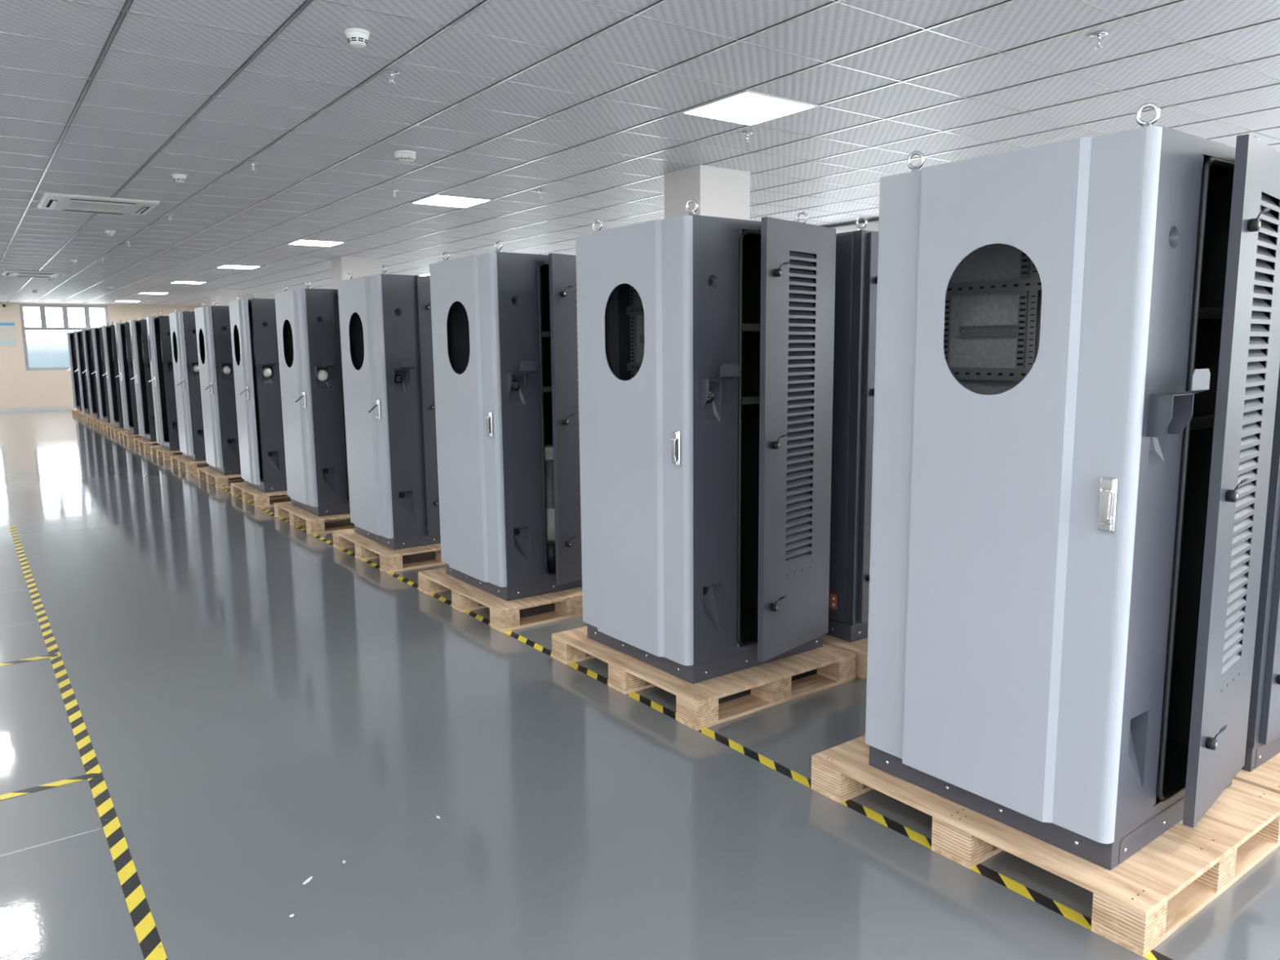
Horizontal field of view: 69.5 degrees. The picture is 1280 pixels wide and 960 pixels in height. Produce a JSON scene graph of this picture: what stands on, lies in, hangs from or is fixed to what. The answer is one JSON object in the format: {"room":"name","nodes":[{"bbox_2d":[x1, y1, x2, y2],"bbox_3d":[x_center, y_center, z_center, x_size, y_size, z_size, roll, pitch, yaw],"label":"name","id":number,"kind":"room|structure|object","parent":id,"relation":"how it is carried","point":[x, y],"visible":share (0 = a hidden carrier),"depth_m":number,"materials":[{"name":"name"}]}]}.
{"room":"factory floor","nodes":[
{"label":"factory floor","id":0,"kind":"room"},
{"bbox_2d":[0,302,205,408],"bbox_3d":[-16.937,-3.626,26.549,13.380,3.377,0.240,-7,10,-36],"label":"wall","id":1,"kind":"structure","parent":0,"point":[20,387],"depth_m":26.29,"materials":[{"name":"beige paint"}]},
{"bbox_2d":[0,322,17,346],"bbox_3d":[-17.722,-4.055,25.743,0.470,0.670,0.015,-7,10,-36],"label":"notice board","id":2,"kind":"object","parent":1,"relation":"attached to","point":[7,332],"visible":1,"depth_m":25.77,"materials":[{"name":"beige paper"}]},
{"bbox_2d":[0,405,76,411],"bbox_3d":[-16.848,-2.089,26.667,12.900,0.100,0.012,-7,10,-36],"label":"baseboard","id":3,"kind":"structure","parent":1,"relation":"attached to","point":[56,407],"depth_m":26.38,"materials":[{"name":"paint"}]},
{"bbox_2d":[19,303,109,370],"bbox_3d":[-16.604,-4.136,26.728,2.180,1.870,0.060,-7,10,-36],"label":"window","id":4,"kind":"structure","parent":1,"relation":"in","point":[64,311],"depth_m":26.48,"materials":[{"name":"silver metal"}]},
{"bbox_2d":[0,408,1279,959],"bbox_3d":[-6.740,-0.141,13.082,13.500,0.101,34.700,-7,10,-36],"label":"floor","id":5,"kind":"structure","parent":0,"point":[265,708],"depth_m":3.39,"materials":[{"name":"grey paint"}]},
{"bbox_2d":[0,653,57,666],"bbox_3d":[-4.853,1.134,3.686,4.296,0.001,0.050,-7,10,-36],"label":"tape","id":6,"kind":"object","parent":5,"relation":"on","point":[52,655],"visible":1,"depth_m":4.86,"materials":[{"name":"yellow plastic"}]},
{"bbox_2d":[0,771,99,799],"bbox_3d":[-3.809,1.325,2.281,4.296,0.001,0.045,-7,10,-36],"label":"tape","id":7,"kind":"object","parent":5,"relation":"on","point":[46,786],"visible":1,"depth_m":3.44,"materials":[{"name":"yellow plastic"}]},
{"bbox_2d":[71,408,84,416],"bbox_3d":[-14.434,-1.811,24.460,1.000,0.129,1.180,-6,10,-36],"label":"pallet","id":8,"kind":"object","parent":5,"relation":"on","point":[75,411],"visible":0.32,"depth_m":23.99,"materials":[{"name":"brown wood"}]},
{"bbox_2d":[66,329,81,410],"bbox_3d":[-14.473,-2.892,24.206,1.037,2.082,0.955,-7,10,-36],"label":"tall cabinet","id":9,"kind":"object","parent":8,"relation":"on","point":[71,338],"visible":0.28,"depth_m":23.84,"materials":[{"name":"grey metal"}]},
{"bbox_2d":[79,412,93,420],"bbox_3d":[-13.380,-1.619,23.041,1.000,0.129,1.180,-6,10,-36],"label":"pallet","id":10,"kind":"object","parent":5,"relation":"on","point":[83,415],"visible":0.32,"depth_m":22.49,"materials":[{"name":"brown wood"}]},
{"bbox_2d":[74,328,89,414],"bbox_3d":[-13.415,-2.700,22.790,1.040,2.082,0.955,-7,10,-36],"label":"tall cabinet","id":11,"kind":"object","parent":10,"relation":"on","point":[78,335],"visible":0.3,"depth_m":22.44,"materials":[{"name":"grey metal"}]},
{"bbox_2d":[8,524,167,959],"bbox_3d":[-3.018,0.961,4.781,0.050,0.001,9.800,-7,10,-36],"label":"tape","id":12,"kind":"object","parent":5,"relation":"on","point":[148,935],"visible":1,"depth_m":3.32,"materials":[{"name":"yellow plastic"}]},
{"bbox_2d":[86,416,102,424],"bbox_3d":[-12.330,-1.426,21.624,1.000,0.129,1.180,-7,10,-36],"label":"pallet","id":13,"kind":"object","parent":5,"relation":"on","point":[92,420],"visible":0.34,"depth_m":21.06,"materials":[{"name":"brown wood"}]},
{"bbox_2d":[82,325,99,417],"bbox_3d":[-12.359,-2.506,21.367,1.052,2.082,0.964,-7,10,-36],"label":"tall cabinet","id":14,"kind":"object","parent":13,"relation":"on","point":[86,334],"visible":0.3,"depth_m":21.03,"materials":[{"name":"grey metal"}]},
{"bbox_2d":[96,420,113,429],"bbox_3d":[-11.265,-1.233,20.207,1.000,0.129,1.180,-6,10,-36],"label":"pallet","id":15,"kind":"object","parent":5,"relation":"on","point":[100,424],"visible":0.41,"depth_m":19.79,"materials":[{"name":"brown wood"}]},
{"bbox_2d":[91,324,111,422],"bbox_3d":[-11.309,-2.313,19.949,1.049,2.082,0.955,-6,10,-36],"label":"tall cabinet","id":16,"kind":"object","parent":15,"relation":"on","point":[97,335],"visible":0.3,"depth_m":19.58,"materials":[{"name":"grey metal"}]},
{"bbox_2d":[106,425,127,435],"bbox_3d":[-10.221,-1.040,18.788,1.000,0.129,1.180,-7,10,-36],"label":"pallet","id":17,"kind":"object","parent":5,"relation":"on","point":[112,428],"visible":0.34,"depth_m":18.44,"materials":[{"name":"brown wood"}]},
{"bbox_2d":[102,321,124,428],"bbox_3d":[-10.252,-2.120,18.529,1.050,2.082,0.963,-7,10,-36],"label":"tall cabinet","id":18,"kind":"object","parent":17,"relation":"on","point":[108,331],"visible":0.3,"depth_m":18.15,"materials":[{"name":"grey metal"}]},
{"bbox_2d":[118,431,142,442],"bbox_3d":[-9.170,-0.847,17.365,1.000,0.129,1.180,-7,10,-36],"label":"pallet","id":19,"kind":"object","parent":5,"relation":"on","point":[125,435],"visible":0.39,"depth_m":16.94,"materials":[{"name":"brown wood"}]},
{"bbox_2d":[114,318,138,434],"bbox_3d":[-9.192,-1.929,17.121,1.041,2.082,0.954,-7,10,-36],"label":"tall cabinet","id":20,"kind":"object","parent":19,"relation":"on","point":[122,332],"visible":0.26,"depth_m":16.73,"materials":[{"name":"grey metal"}]},
{"bbox_2d":[133,437,158,450],"bbox_3d":[-8.105,-0.654,15.951,1.000,0.129,1.180,-6,10,-36],"label":"pallet","id":21,"kind":"object","parent":5,"relation":"on","point":[141,442],"visible":0.36,"depth_m":15.61,"materials":[{"name":"brown wood"}]},
{"bbox_2d":[128,315,156,441],"bbox_3d":[-8.139,-1.736,15.704,1.045,2.082,0.947,-7,10,-36],"label":"tall cabinet","id":22,"kind":"object","parent":21,"relation":"on","point":[138,328],"visible":0.3,"depth_m":15.31,"materials":[{"name":"grey metal"}]},
{"bbox_2d":[150,445,182,460],"bbox_3d":[-7.057,-0.462,14.533,1.000,0.129,1.180,-7,10,-36],"label":"pallet","id":23,"kind":"object","parent":5,"relation":"on","point":[160,451],"visible":0.28,"depth_m":14.17,"materials":[{"name":"brown wood"}]},
{"bbox_2d":[146,311,179,450],"bbox_3d":[-7.085,-1.542,14.275,1.044,2.082,0.963,-7,10,-36],"label":"tall cabinet","id":24,"kind":"object","parent":23,"relation":"on","point":[158,326],"visible":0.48,"depth_m":13.88,"materials":[{"name":"grey metal"}]},
{"bbox_2d":[168,364,173,368],"bbox_3d":[-7.049,-1.706,13.848,0.068,0.068,0.024,-7,0,-36],"label":"socket","id":25,"kind":"object","parent":24,"relation":"attached to","point":[170,366],"depth_m":13.85,"materials":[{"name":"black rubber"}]},
{"bbox_2d":[169,454,208,472],"bbox_3d":[-6.012,-0.268,13.108,1.000,0.129,1.180,-7,10,-36],"label":"pallet","id":26,"kind":"object","parent":5,"relation":"on","point":[190,466],"visible":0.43,"depth_m":12.76,"materials":[{"name":"brown wood"}]},
{"bbox_2d":[168,306,205,461],"bbox_3d":[-6.010,-1.354,12.891,0.973,2.082,0.935,-7,10,-36],"label":"tall cabinet","id":27,"kind":"object","parent":26,"relation":"on","point":[182,324],"visible":0.46,"depth_m":12.46,"materials":[{"name":"grey metal"}]},
{"bbox_2d":[196,466,244,488],"bbox_3d":[-4.949,-0.075,11.689,1.000,0.129,1.180,-6,10,-36],"label":"pallet","id":28,"kind":"object","parent":5,"relation":"on","point":[221,481],"visible":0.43,"depth_m":11.33,"materials":[{"name":"brown wood"}]},
{"bbox_2d":[194,299,240,475],"bbox_3d":[-4.964,-1.160,11.464,0.971,2.082,0.935,-7,10,-36],"label":"tall cabinet","id":29,"kind":"object","parent":28,"relation":"on","point":[213,331],"visible":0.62,"depth_m":11.04,"materials":[{"name":"grey metal"}]},
{"bbox_2d":[209,288,239,306],"bbox_3d":[-9.570,-2.899,21.489,0.540,3.031,0.470,-7,10,-36],"label":"column","id":30,"kind":"structure","parent":5,"relation":"on","point":[222,296],"depth_m":21.09,"materials":[{"name":"paint"}]},
{"bbox_2d":[230,481,290,507],"bbox_3d":[-3.892,0.118,10.274,1.000,0.129,1.180,-6,10,-36],"label":"pallet","id":31,"kind":"object","parent":5,"relation":"on","point":[261,500],"visible":0.43,"depth_m":9.90,"materials":[{"name":"brown wood"}]},
{"bbox_2d":[228,291,287,493],"bbox_3d":[-3.918,-0.966,10.040,1.004,2.082,0.935,-7,10,-36],"label":"tall cabinet","id":32,"kind":"object","parent":31,"relation":"on","point":[253,323],"visible":0.49,"depth_m":9.64,"materials":[{"name":"grey metal"}]},
{"bbox_2d":[302,876,312,884],"bbox_3d":[-1.013,1.222,2.813,0.011,0.002,0.040,2,9,19],"label":"paper scrap","id":33,"kind":"object","parent":5,"relation":"on","point":[310,877],"visible":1,"depth_m":2.81,"materials":[{"name":"white paper"}]},
{"bbox_2d":[274,501,354,534],"bbox_3d":[-2.834,0.310,8.857,1.000,0.129,1.180,-6,10,-36],"label":"pallet","id":34,"kind":"object","parent":5,"relation":"on","point":[315,525],"visible":0.37,"depth_m":8.38,"materials":[{"name":"brown wood"}]},
{"bbox_2d":[274,280,350,516],"bbox_3d":[-2.829,-0.774,8.624,0.966,2.082,0.970,-7,10,-36],"label":"tall cabinet","id":35,"kind":"object","parent":34,"relation":"on","point":[308,318],"visible":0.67,"depth_m":8.24,"materials":[{"name":"grey metal"}]},
{"bbox_2d":[331,256,376,288],"bbox_3d":[-4.471,-1.966,14.627,0.540,3.031,0.470,-7,10,-36],"label":"column","id":36,"kind":"structure","parent":5,"relation":"on","point":[341,266],"depth_m":14.25,"materials":[{"name":"paint"}]},
{"bbox_2d":[332,528,445,573],"bbox_3d":[-1.784,0.503,7.440,1.000,0.129,1.180,-7,10,-36],"label":"pallet","id":37,"kind":"object","parent":5,"relation":"on","point":[366,548],"visible":0.48,"depth_m":6.96,"materials":[{"name":"brown wood"}]},
{"bbox_2d":[337,264,440,550],"bbox_3d":[-1.784,-0.583,7.220,0.961,2.082,0.935,-7,10,-36],"label":"tall cabinet","id":38,"kind":"object","parent":37,"relation":"on","point":[385,320],"visible":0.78,"depth_m":6.84,"materials":[{"name":"grey metal"}]},
{"bbox_2d":[394,373,403,383],"bbox_3d":[-1.771,-0.743,6.760,0.068,0.068,0.024,-7,0,-36],"label":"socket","id":39,"kind":"object","parent":38,"relation":"attached to","point":[398,378],"depth_m":6.76,"materials":[{"name":"black plastic"}]},
{"bbox_2d":[417,567,582,632],"bbox_3d":[-0.737,0.697,6.013,1.000,0.129,1.180,-6,10,-36],"label":"pallet","id":40,"kind":"object","parent":5,"relation":"on","point":[504,615],"visible":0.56,"depth_m":5.54,"materials":[{"name":"brown wood"}]},
{"bbox_2d":[429,240,582,600],"bbox_3d":[-0.692,-0.389,5.788,0.907,2.082,1.003,-7,10,-36],"label":"tall cabinet","id":41,"kind":"object","parent":40,"relation":"on","point":[504,324],"visible":0.81,"depth_m":5.43,"materials":[{"name":"grey metal"}]},
{"bbox_2d":[510,379,519,391],"bbox_3d":[-0.725,-0.549,5.335,0.068,0.068,0.024,-7,0,-36],"label":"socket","id":42,"kind":"object","parent":41,"relation":"attached to","point":[515,386],"depth_m":5.34,"materials":[{"name":"black metal"}]},
{"bbox_2d":[542,382,551,386],"bbox_3d":[-0.613,-0.609,5.931,0.500,0.005,0.720,-7,10,-36],"label":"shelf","id":43,"kind":"object","parent":41,"relation":"attached to","point":[544,384],"depth_m":5.93,"materials":[{"name":"black metal"}]},
{"bbox_2d":[67,411,1173,959],"bbox_3d":[-7.006,-0.275,13.681,0.048,0.001,29.800,-7,10,-36],"label":"tape","id":44,"kind":"object","parent":5,"relation":"on","point":[1045,901],"visible":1,"depth_m":3.48,"materials":[{"name":"yellow plastic"}]},
{"bbox_2d":[551,626,856,730],"bbox_3d":[0.292,0.884,4.639,1.000,0.129,1.180,-7,10,-36],"label":"pallet","id":45,"kind":"object","parent":5,"relation":"on","point":[771,684],"visible":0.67,"depth_m":4.25,"materials":[{"name":"brown wood"}]},
{"bbox_2d":[575,199,835,684],"bbox_3d":[0.327,-0.202,4.417,0.907,2.082,1.011,-7,10,-36],"label":"tall cabinet","id":46,"kind":"object","parent":45,"relation":"on","point":[706,344],"visible":1,"depth_m":4.12,"materials":[{"name":"grey metal"}]},
{"bbox_2d":[705,387,715,404],"bbox_3d":[0.291,-0.363,3.967,0.068,0.068,0.024,-7,0,-36],"label":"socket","id":47,"kind":"object","parent":46,"relation":"attached to","point":[711,398],"depth_m":3.98,"materials":[{"name":"black metal"}]},
{"bbox_2d":[742,391,759,396],"bbox_3d":[0.403,-0.423,4.563,0.500,0.005,0.720,-7,10,-36],"label":"shelf","id":48,"kind":"object","parent":46,"relation":"attached to","point":[744,393],"depth_m":4.54,"materials":[{"name":"black metal"}]},
{"bbox_2d":[664,164,750,220],"bbox_3d":[0.569,-1.044,7.845,0.540,3.031,0.470,-7,10,-36],"label":"column","id":49,"kind":"structure","parent":5,"relation":"on","point":[718,192],"depth_m":7.48,"materials":[{"name":"paint"}]},
{"bbox_2d":[822,634,867,679],"bbox_3d":[1.140,0.793,5.214,1.000,0.129,1.180,-7,10,-36],"label":"pallet","id":50,"kind":"object","parent":5,"relation":"on","point":[860,647],"visible":0.06,"depth_m":4.54,"materials":[{"name":"brown wood"}]},
{"bbox_2d":[825,216,878,642],"bbox_3d":[1.152,-0.300,5.041,0.872,2.082,0.896,-7,10,-36],"label":"tall cabinet","id":51,"kind":"object","parent":50,"relation":"on","point":[856,251],"visible":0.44,"depth_m":4.51,"materials":[{"name":"grey metal"}]},
{"bbox_2d":[810,734,1279,956],"bbox_3d":[1.376,1.082,3.180,1.000,0.129,1.180,-7,10,-36],"label":"pallet","id":52,"kind":"object","parent":5,"relation":"on","point":[1137,904],"visible":0.6,"depth_m":2.75,"materials":[{"name":"brown wood"}]},
{"bbox_2d":[865,102,1279,870],"bbox_3d":[1.398,-0.004,2.963,0.905,2.082,0.972,-7,10,-37],"label":"tall cabinet","id":53,"kind":"object","parent":52,"relation":"on","point":[1077,347],"visible":1,"depth_m":2.66,"materials":[{"name":"grey metal"}]},
{"bbox_2d":[1191,412,1214,417],"bbox_3d":[1.485,-0.224,3.096,0.500,0.005,0.720,-7,10,-37],"label":"shelf","id":54,"kind":"object","parent":53,"relation":"attached to","point":[1195,415],"depth_m":2.97,"materials":[{"name":"black metal"}]},
{"bbox_2d":[1233,752,1279,794],"bbox_3d":[2.195,0.986,3.795,1.000,0.129,1.180,-7,10,-36],"label":"pallet","id":55,"kind":"object","parent":5,"relation":"on","point":[1266,776],"visible":0.02,"depth_m":3.16,"materials":[{"name":"brown wood"}]},
{"bbox_2d":[1241,364,1279,772],"bbox_3d":[2.205,-0.104,3.607,0.868,2.082,0.896,-7,10,-36],"label":"tall cabinet","id":56,"kind":"object","parent":55,"relation":"on","point":[1263,736],"visible":0.11,"depth_m":3.14,"materials":[{"name":"grey metal"}]},
{"bbox_2d":[0,0,1279,306],"bbox_3d":[-6.771,-3.248,12.637,13.500,0.116,34.700,-7,10,-36],"label":"ceiling","id":57,"kind":"structure","parent":0,"point":[836,30],"depth_m":5.52,"materials":[{"name":"metal"}]},
{"bbox_2d":[1,270,66,277],"bbox_3d":[-10.871,-3.686,16.548,0.930,0.046,0.930,-7,10,-36],"label":"air conditioner","id":58,"kind":"object","parent":57,"relation":"attached to","point":[6,273],"visible":1,"depth_m":16.37,"materials":[{"name":"white plastic"}]},
{"bbox_2d":[18,274,49,275],"bbox_3d":[-10.871,-3.690,16.548,0.470,0.016,0.470,-7,10,-36],"label":"grille","id":59,"kind":"object","parent":58,"relation":"attached to","point":[19,274],"depth_m":16.66,"materials":[{"name":"white metal"}]},
{"bbox_2d":[68,259,76,264],"bbox_3d":[-8.742,-3.360,14.214,0.108,0.063,0.108,-1,8,-6],"label":"smoke detector","id":60,"kind":"object","parent":57,"relation":"attached to","point":[71,261],"visible":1,"depth_m":14.18,"materials":[{"name":"white plastic"}]},
{"bbox_2d":[37,192,159,215],"bbox_3d":[-5.237,-2.646,8.908,0.930,0.046,0.930,-7,10,-36],"label":"air conditioner","id":61,"kind":"object","parent":57,"relation":"attached to","point":[66,202],"visible":1,"depth_m":8.79,"materials":[{"name":"white plastic"}]},
{"bbox_2d":[45,200,57,207],"bbox_3d":[-5.545,-2.601,8.685,0.055,0.005,0.540,-7,10,-36],"label":"outlet","id":62,"kind":"object","parent":61,"relation":"attached to","point":[49,203],"depth_m":8.66,"materials":[{"name":"black"}]},
{"bbox_2d":[61,209,123,214],"bbox_3d":[-5.464,-2.678,9.214,0.540,0.005,0.055,-7,10,-36],"label":"outlet","id":63,"kind":"object","parent":61,"relation":"attached to","point":[75,211],"depth_m":9.19,"materials":[{"name":"black"}]},
{"bbox_2d":[68,201,128,211],"bbox_3d":[-5.237,-2.650,8.907,0.470,0.016,0.470,-7,10,-36],"label":"grille","id":64,"kind":"object","parent":61,"relation":"attached to","point":[72,205],"depth_m":8.95,"materials":[{"name":"white"}]},
{"bbox_2d":[71,199,135,204],"bbox_3d":[-5.010,-2.595,8.604,0.540,0.005,0.055,-7,10,-36],"label":"outlet","id":65,"kind":"object","parent":61,"relation":"attached to","point":[91,201],"depth_m":8.60,"materials":[{"name":"black"}]},
{"bbox_2d":[135,206,150,213],"bbox_3d":[-4.929,-2.672,9.133,0.055,0.005,0.540,-7,10,-36],"label":"outlet","id":66,"kind":"object","parent":61,"relation":"attached to","point":[140,210],"depth_m":9.11,"materials":[{"name":"black"}]},
{"bbox_2d":[105,286,113,289],"bbox_3d":[-11.458,-4.149,19.910,0.156,0.065,0.156,-7,10,-36],"label":"detector","id":67,"kind":"object","parent":57,"relation":"attached to","point":[106,287],"visible":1,"depth_m":19.86,"materials":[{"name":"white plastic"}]},
{"bbox_2d":[104,230,115,235],"bbox_3d":[-6.228,-2.900,10.831,0.108,0.063,0.108,1,8,14],"label":"smoke detector","id":68,"kind":"object","parent":57,"relation":"attached to","point":[109,233],"visible":1,"depth_m":10.80,"materials":[{"name":"white plastic"}]},
{"bbox_2d":[114,300,139,302],"bbox_3d":[-14.284,-4.981,25.693,0.584,0.009,0.584,-7,10,-36],"label":"recessed light","id":69,"kind":"object","parent":57,"relation":"in","point":[117,300],"visible":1,"depth_m":25.78,"materials":[{"name":"white plastic"}]},
{"bbox_2d":[137,292,168,294],"bbox_3d":[-11.793,-4.525,22.342,0.584,0.009,0.584,-7,10,-36],"label":"recessed light","id":70,"kind":"object","parent":57,"relation":"in","point":[157,293],"visible":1,"depth_m":22.36,"materials":[{"name":"white plastic"}]},
{"bbox_2d":[139,292,166,293],"bbox_3d":[-11.793,-4.527,22.341,0.556,0.006,0.556,-7,10,-36],"label":"diffuser","id":71,"kind":"object","parent":70,"relation":"attached to","point":[140,292],"depth_m":22.34,"materials":[{"name":"white"}]},
{"bbox_2d":[165,213,173,220],"bbox_3d":[-4.906,-2.742,9.624,0.076,0.059,0.076,0,8,4],"label":"sprinkler","id":72,"kind":"object","parent":57,"relation":"attached to","point":[169,215],"visible":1,"depth_m":9.62,"materials":[{"name":"silver metal"}]},
{"bbox_2d":[172,173,186,182],"bbox_3d":[-3.732,-2.444,7.472,0.108,0.063,0.108,5,10,33],"label":"smoke detector","id":73,"kind":"object","parent":57,"relation":"attached to","point":[178,177],"visible":1,"depth_m":7.44,"materials":[{"name":"white plastic"}]},
{"bbox_2d":[169,280,206,284],"bbox_3d":[-9.303,-4.069,18.990,0.584,0.009,0.584,-7,10,-36],"label":"recessed light","id":74,"kind":"object","parent":57,"relation":"in","point":[175,282],"visible":1,"depth_m":19.03,"materials":[{"name":"white plastic"}]},
{"bbox_2d":[171,281,203,284],"bbox_3d":[-9.303,-4.071,18.990,0.556,0.006,0.556,-7,10,-36],"label":"diffuser","id":75,"kind":"object","parent":74,"relation":"attached to","point":[189,282],"depth_m":19.05,"materials":[{"name":"white"}]},
{"bbox_2d":[216,264,261,269],"bbox_3d":[-6.812,-3.614,15.639,0.584,0.009,0.584,-7,10,-36],"label":"recessed light","id":76,"kind":"object","parent":57,"relation":"in","point":[225,266],"visible":1,"depth_m":15.66,"materials":[{"name":"white plastic"}]},
{"bbox_2d":[247,161,257,170],"bbox_3d":[-2.948,-2.389,7.022,0.076,0.059,0.076,6,10,38],"label":"sprinkler","id":77,"kind":"object","parent":57,"relation":"attached to","point":[252,163],"visible":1,"depth_m":7.01,"materials":[{"name":"silver metal"}]},
{"bbox_2d":[287,239,344,246],"bbox_3d":[-4.322,-3.158,12.288,0.584,0.009,0.584,-7,10,-36],"label":"recessed light","id":78,"kind":"object","parent":57,"relation":"in","point":[307,242],"visible":1,"depth_m":12.27,"materials":[{"name":"white plastic"}]},
{"bbox_2d":[344,27,369,48],"bbox_3d":[-1.277,-1.994,4.169,0.108,0.063,0.108,-7,10,-36],"label":"smoke detector","id":79,"kind":"object","parent":57,"relation":"attached to","point":[357,37],"visible":1,"depth_m":4.14,"materials":[{"name":"white plastic"}]},
{"bbox_2d":[384,70,399,84],"bbox_3d":[-1.285,-2.084,4.778,0.076,0.059,0.076,-7,10,-36],"label":"sprinkler","id":80,"kind":"object","parent":57,"relation":"attached to","point":[392,73],"visible":1,"depth_m":4.77,"materials":[{"name":"silver metal"}]},
{"bbox_2d":[390,188,398,196],"bbox_3d":[-2.202,-2.575,8.269,0.076,0.059,0.076,7,11,43],"label":"sprinkler","id":81,"kind":"object","parent":57,"relation":"attached to","point":[393,189],"visible":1,"depth_m":8.26,"materials":[{"name":"silver metal"}]},
{"bbox_2d":[394,149,416,161],"bbox_3d":[-1.708,-2.353,6.707,0.156,0.065,0.156,-7,10,-36],"label":"detector","id":82,"kind":"object","parent":57,"relation":"attached to","point":[402,155],"visible":1,"depth_m":6.65,"materials":[{"name":"white plastic"}]},
{"bbox_2d":[410,194,492,208],"bbox_3d":[-1.832,-2.702,8.937,0.584,0.009,0.584,-7,10,-36],"label":"recessed light","id":83,"kind":"object","parent":57,"relation":"in","point":[436,199],"visible":1,"depth_m":8.92,"materials":[{"name":"white plastic"}]},
{"bbox_2d":[536,190,544,198],"bbox_3d":[-0.907,-2.610,8.428,0.076,0.059,0.076,-2,8,-11],"label":"sprinkler","id":84,"kind":"object","parent":57,"relation":"attached to","point":[540,192],"visible":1,"depth_m":8.41,"materials":[{"name":"silver metal"}]},
{"bbox_2d":[0,0,1279,306],"bbox_3d":[-6.770,-3.188,12.645,12.900,0.006,34.100,-7,10,-36],"label":"grid","id":85,"kind":"object","parent":57,"relation":"attached to","point":[124,11],"visible":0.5,"depth_m":5.97,"materials":[{"name":"grey metal"}]},
{"bbox_2d":[741,131,752,142],"bbox_3d":[0.722,-2.308,6.210,0.076,0.059,0.076,-3,8,-16],"label":"sprinkler","id":86,"kind":"object","parent":57,"relation":"attached to","point":[747,133],"visible":1,"depth_m":6.20,"materials":[{"name":"silver metal"}]},
{"bbox_2d":[680,90,817,125],"bbox_3d":[0.659,-2.247,5.586,0.584,0.009,0.584,-7,10,-36],"label":"recessed light","id":87,"kind":"object","parent":57,"relation":"in","point":[748,108],"visible":1,"depth_m":5.57,"materials":[{"name":"white plastic"}]},
{"bbox_2d":[1089,31,1108,48],"bbox_3d":[2.142,-2.049,4.303,0.076,0.059,0.076,2,9,18],"label":"sprinkler","id":88,"kind":"object","parent":57,"relation":"attached to","point":[1099,35],"visible":1,"depth_m":4.29,"materials":[{"name":"silver metal"}]},
{"bbox_2d":[828,220,878,227],"bbox_3d":[-1.466,-2.366,16.699,0.240,3.377,34.100,-7,10,-36],"label":"wall","id":89,"kind":"structure","parent":0,"point":[873,220],"depth_m":10.93,"materials":[{"name":"white paint"}]},
{"bbox_2d":[832,220,879,233],"bbox_3d":[-1.640,-3.657,16.394,0.160,0.170,34.100,-7,10,-36],"label":"trim","id":90,"kind":"structure","parent":89,"relation":"attached to","point":[871,226],"depth_m":10.68,"materials":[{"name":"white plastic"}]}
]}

